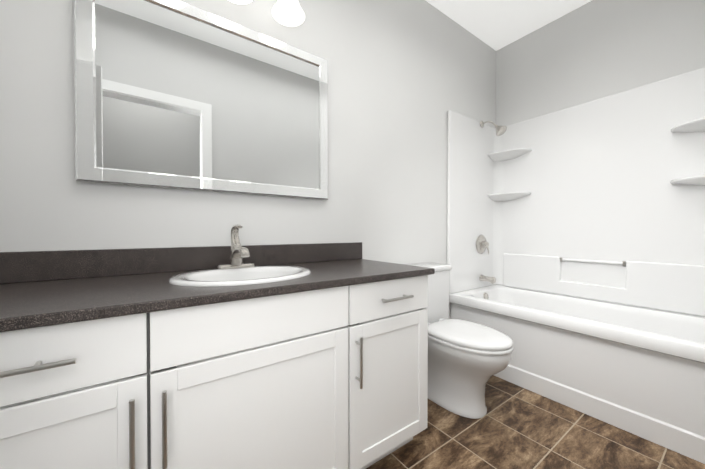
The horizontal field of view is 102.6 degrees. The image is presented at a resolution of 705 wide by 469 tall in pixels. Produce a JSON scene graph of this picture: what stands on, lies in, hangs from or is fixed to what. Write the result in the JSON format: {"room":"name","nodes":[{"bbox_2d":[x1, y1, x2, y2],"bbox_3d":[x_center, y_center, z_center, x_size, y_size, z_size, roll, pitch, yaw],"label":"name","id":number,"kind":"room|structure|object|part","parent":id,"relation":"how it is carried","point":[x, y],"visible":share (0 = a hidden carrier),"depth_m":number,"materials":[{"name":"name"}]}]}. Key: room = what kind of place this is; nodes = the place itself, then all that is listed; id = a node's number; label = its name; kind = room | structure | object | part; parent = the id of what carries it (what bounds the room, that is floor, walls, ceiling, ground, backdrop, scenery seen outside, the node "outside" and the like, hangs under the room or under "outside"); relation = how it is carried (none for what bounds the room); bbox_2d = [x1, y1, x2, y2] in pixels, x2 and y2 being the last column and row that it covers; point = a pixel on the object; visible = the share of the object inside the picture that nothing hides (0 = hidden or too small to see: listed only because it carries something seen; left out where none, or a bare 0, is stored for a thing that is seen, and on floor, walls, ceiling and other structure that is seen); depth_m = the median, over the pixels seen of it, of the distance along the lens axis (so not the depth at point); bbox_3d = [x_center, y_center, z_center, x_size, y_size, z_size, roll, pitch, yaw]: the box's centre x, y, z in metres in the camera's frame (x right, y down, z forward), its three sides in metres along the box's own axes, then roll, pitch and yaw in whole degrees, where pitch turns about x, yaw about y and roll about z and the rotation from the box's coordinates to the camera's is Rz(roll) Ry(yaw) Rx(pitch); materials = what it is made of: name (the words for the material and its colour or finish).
{"room":"bathroom","nodes":[
{"label":"bathroom","id":0,"kind":"room"},
{"bbox_2d":[0,0,495,317],"bbox_3d":[-0.521,-0.367,1.462,4.850,2.760,0.150,0,1,-35],"label":"wall","id":1,"kind":"structure","parent":0,"point":[404,76],"depth_m":1.60,"materials":[{"name":"grey paint"}]},
{"bbox_2d":[0,242,363,283],"bbox_3d":[-0.678,0.105,1.249,1.804,0.103,0.019,0,1,-35],"label":"backsplash","id":2,"kind":"structure","parent":1,"relation":"attached to","point":[15,267],"depth_m":1.11,"materials":[{"name":"black stone"}]},
{"bbox_2d":[74,0,327,199],"bbox_3d":[-0.569,-0.590,1.312,1.040,0.790,0.032,0,1,-35],"label":"mirror","id":3,"kind":"object","parent":1,"relation":"attached to","point":[178,94],"visible":0.98,"depth_m":1.22,"materials":[{"name":"white mirror"}]},
{"bbox_2d":[229,0,252,4],"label":"sconce","id":4,"kind":"object","parent":1,"relation":"attached to","point":[242,2],"depth_m":1.28,"materials":[{"name":"white glass"}]},
{"bbox_3d":[-0.502,-1.133,1.210,0.156,0.168,0.156,0,1,-35],"label":"lamp shade","id":5,"kind":"part","parent":4,"relation":"part of","materials":[{"name":"white glass"}]},
{"bbox_2d":[272,0,304,26],"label":"sconce","id":6,"kind":"object","parent":1,"relation":"attached to","point":[289,13],"depth_m":1.39,"materials":[{"name":"white glass"}]},
{"bbox_3d":[-0.306,-1.135,1.349,0.156,0.168,0.156,0,1,-35],"label":"lamp shade","id":7,"kind":"part","parent":6,"relation":"part of","materials":[{"name":"white glass"}]},
{"bbox_3d":[-0.306,-1.131,1.350,0.058,0.110,0.058,0,1,-35],"label":"bulb","id":8,"kind":"part","parent":6,"relation":"part of","materials":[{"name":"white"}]},
{"bbox_2d":[426,0,591,50],"bbox_3d":[0.304,-1.785,0.286,4.850,0.100,3.000,0,1,-35],"label":"ceiling","id":9,"kind":"structure","parent":0,"point":[496,25],"depth_m":2.25,"materials":[{"name":"white paint"}]},
{"bbox_2d":[366,375,704,468],"bbox_3d":[0.304,1.075,0.315,4.850,0.100,3.000,0,1,-35],"label":"floor","id":10,"kind":"structure","parent":0,"point":[516,427],"depth_m":1.38,"materials":[{"name":"tile"}]},
{"bbox_2d":[0,272,434,468],"bbox_3d":[-0.507,0.601,1.027,1.760,0.832,0.585,0,1,-35],"label":"bathroom vanity","id":11,"kind":"object","parent":10,"relation":"on","point":[236,354],"depth_m":0.82,"materials":[{"name":"white wood"}]},
{"bbox_3d":[-0.799,0.273,0.514,0.685,0.152,0.017,0,1,-35],"label":"drawer","id":12,"kind":"part","parent":11,"relation":"part of","materials":[{"name":"white wood"}]},
{"bbox_3d":[-0.799,0.638,0.518,0.689,0.565,0.019,0,1,-35],"label":"door","id":13,"kind":"part","parent":11,"relation":"part of","materials":[{"name":"white wood"}]},
{"bbox_2d":[0,260,434,323],"bbox_3d":[-0.517,0.173,1.023,1.804,0.027,0.575,0,1,-35],"label":"countertop","id":14,"kind":"structure","parent":11,"relation":"on","point":[29,299],"depth_m":0.82,"materials":[{"name":"black stone"}]},
{"bbox_2d":[216,224,255,267],"bbox_3d":[-0.471,0.051,1.180,0.157,0.187,0.184,0,1,-35],"label":"faucet","id":15,"kind":"object","parent":14,"relation":"on","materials":[{"name":"silver metal"}]},
{"bbox_2d":[164,260,331,291],"bbox_3d":[-0.408,0.220,1.094,0.510,0.148,0.410,0,1,-35],"label":"sink","id":16,"kind":"object","parent":14,"relation":"in","point":[179,279],"depth_m":1.14,"materials":[{"name":"white ceramic"}]},
{"bbox_3d":[-0.267,0.269,0.892,0.606,0.152,0.017,0,1,-35],"label":"drawer","id":17,"kind":"part","parent":11,"relation":"part of","materials":[{"name":"white wood"}]},
{"bbox_3d":[-0.267,0.634,0.896,0.610,0.565,0.019,0,1,-35],"label":"door","id":18,"kind":"part","parent":11,"relation":"part of","materials":[{"name":"white wood"}]},
{"bbox_3d":[0.167,0.630,1.205,0.449,0.565,0.019,0,1,-35],"label":"door","id":19,"kind":"part","parent":11,"relation":"part of","materials":[{"name":"white wood"}]},
{"bbox_3d":[0.167,0.266,1.200,0.445,0.152,0.017,0,1,-35],"label":"drawer","id":20,"kind":"part","parent":11,"relation":"part of","materials":[{"name":"white wood"}]},
{"bbox_2d":[404,262,513,418],"bbox_3d":[0.608,0.610,1.738,0.468,0.796,0.709,0,1,-35],"label":"toilet","id":21,"kind":"object","parent":10,"relation":"on","point":[467,360],"visible":0.67,"depth_m":1.59,"materials":[{"name":"white ceramic"}]},
{"bbox_3d":[0.464,0.230,1.938,0.468,0.040,0.210,0,1,-35],"label":"tank lid","id":22,"kind":"part","parent":21,"relation":"part of","materials":[{"name":"white ceramic"}]},
{"bbox_3d":[0.462,0.433,1.942,0.444,0.366,0.196,0,1,-35],"label":"tank","id":23,"kind":"part","parent":21,"relation":"part of","materials":[{"name":"white ceramic"}]},
{"bbox_3d":[0.669,0.582,1.652,0.374,0.055,0.492,0,1,-35],"label":"lid","id":24,"kind":"part","parent":21,"relation":"part of","materials":[{"name":"white plastic"}]},
{"bbox_3d":[0.676,0.600,1.642,0.380,0.019,0.474,0,1,-35],"label":"seat","id":25,"kind":"part","parent":21,"relation":"part of","materials":[{"name":"white plastic"}]},
{"bbox_2d":[447,67,704,463],"bbox_3d":[1.506,0.008,1.882,0.756,1.998,1.512,0,1,-35],"label":"bathtub","id":26,"kind":"object","parent":10,"relation":"on","point":[586,220],"visible":0.88,"depth_m":1.92,"materials":[{"name":"white plastic"}]},
{"bbox_2d":[476,235,488,253],"bbox_3d":[1.169,0.088,2.497,0.170,0.171,0.068,0,1,-35],"label":"tub valve","id":27,"kind":"object","parent":26,"relation":"attached to","point":[482,244],"visible":1,"depth_m":2.49,"materials":[{"name":"silver metal"}]},
{"bbox_2d":[479,274,495,283],"bbox_3d":[1.187,0.391,2.475,0.060,0.066,0.125,0,1,-35],"label":"tub spout","id":28,"kind":"object","parent":26,"relation":"attached to","point":[492,280],"visible":1,"depth_m":2.46,"materials":[{"name":"silver metal"}]},
{"bbox_2d":[480,121,506,135],"bbox_3d":[1.212,-0.925,2.427,0.096,0.174,0.213,0,1,-35],"label":"shower head","id":29,"kind":"object","parent":26,"relation":"attached to","point":[500,130],"visible":1,"depth_m":2.38},
{"bbox_2d":[496,0,704,125],"bbox_3d":[1.913,-0.373,2.093,0.150,2.760,1.640,0,1,-35],"label":"wall","id":30,"kind":"structure","parent":0,"point":[592,50],"depth_m":2.10,"materials":[{"name":"grey paint"}]}
]}

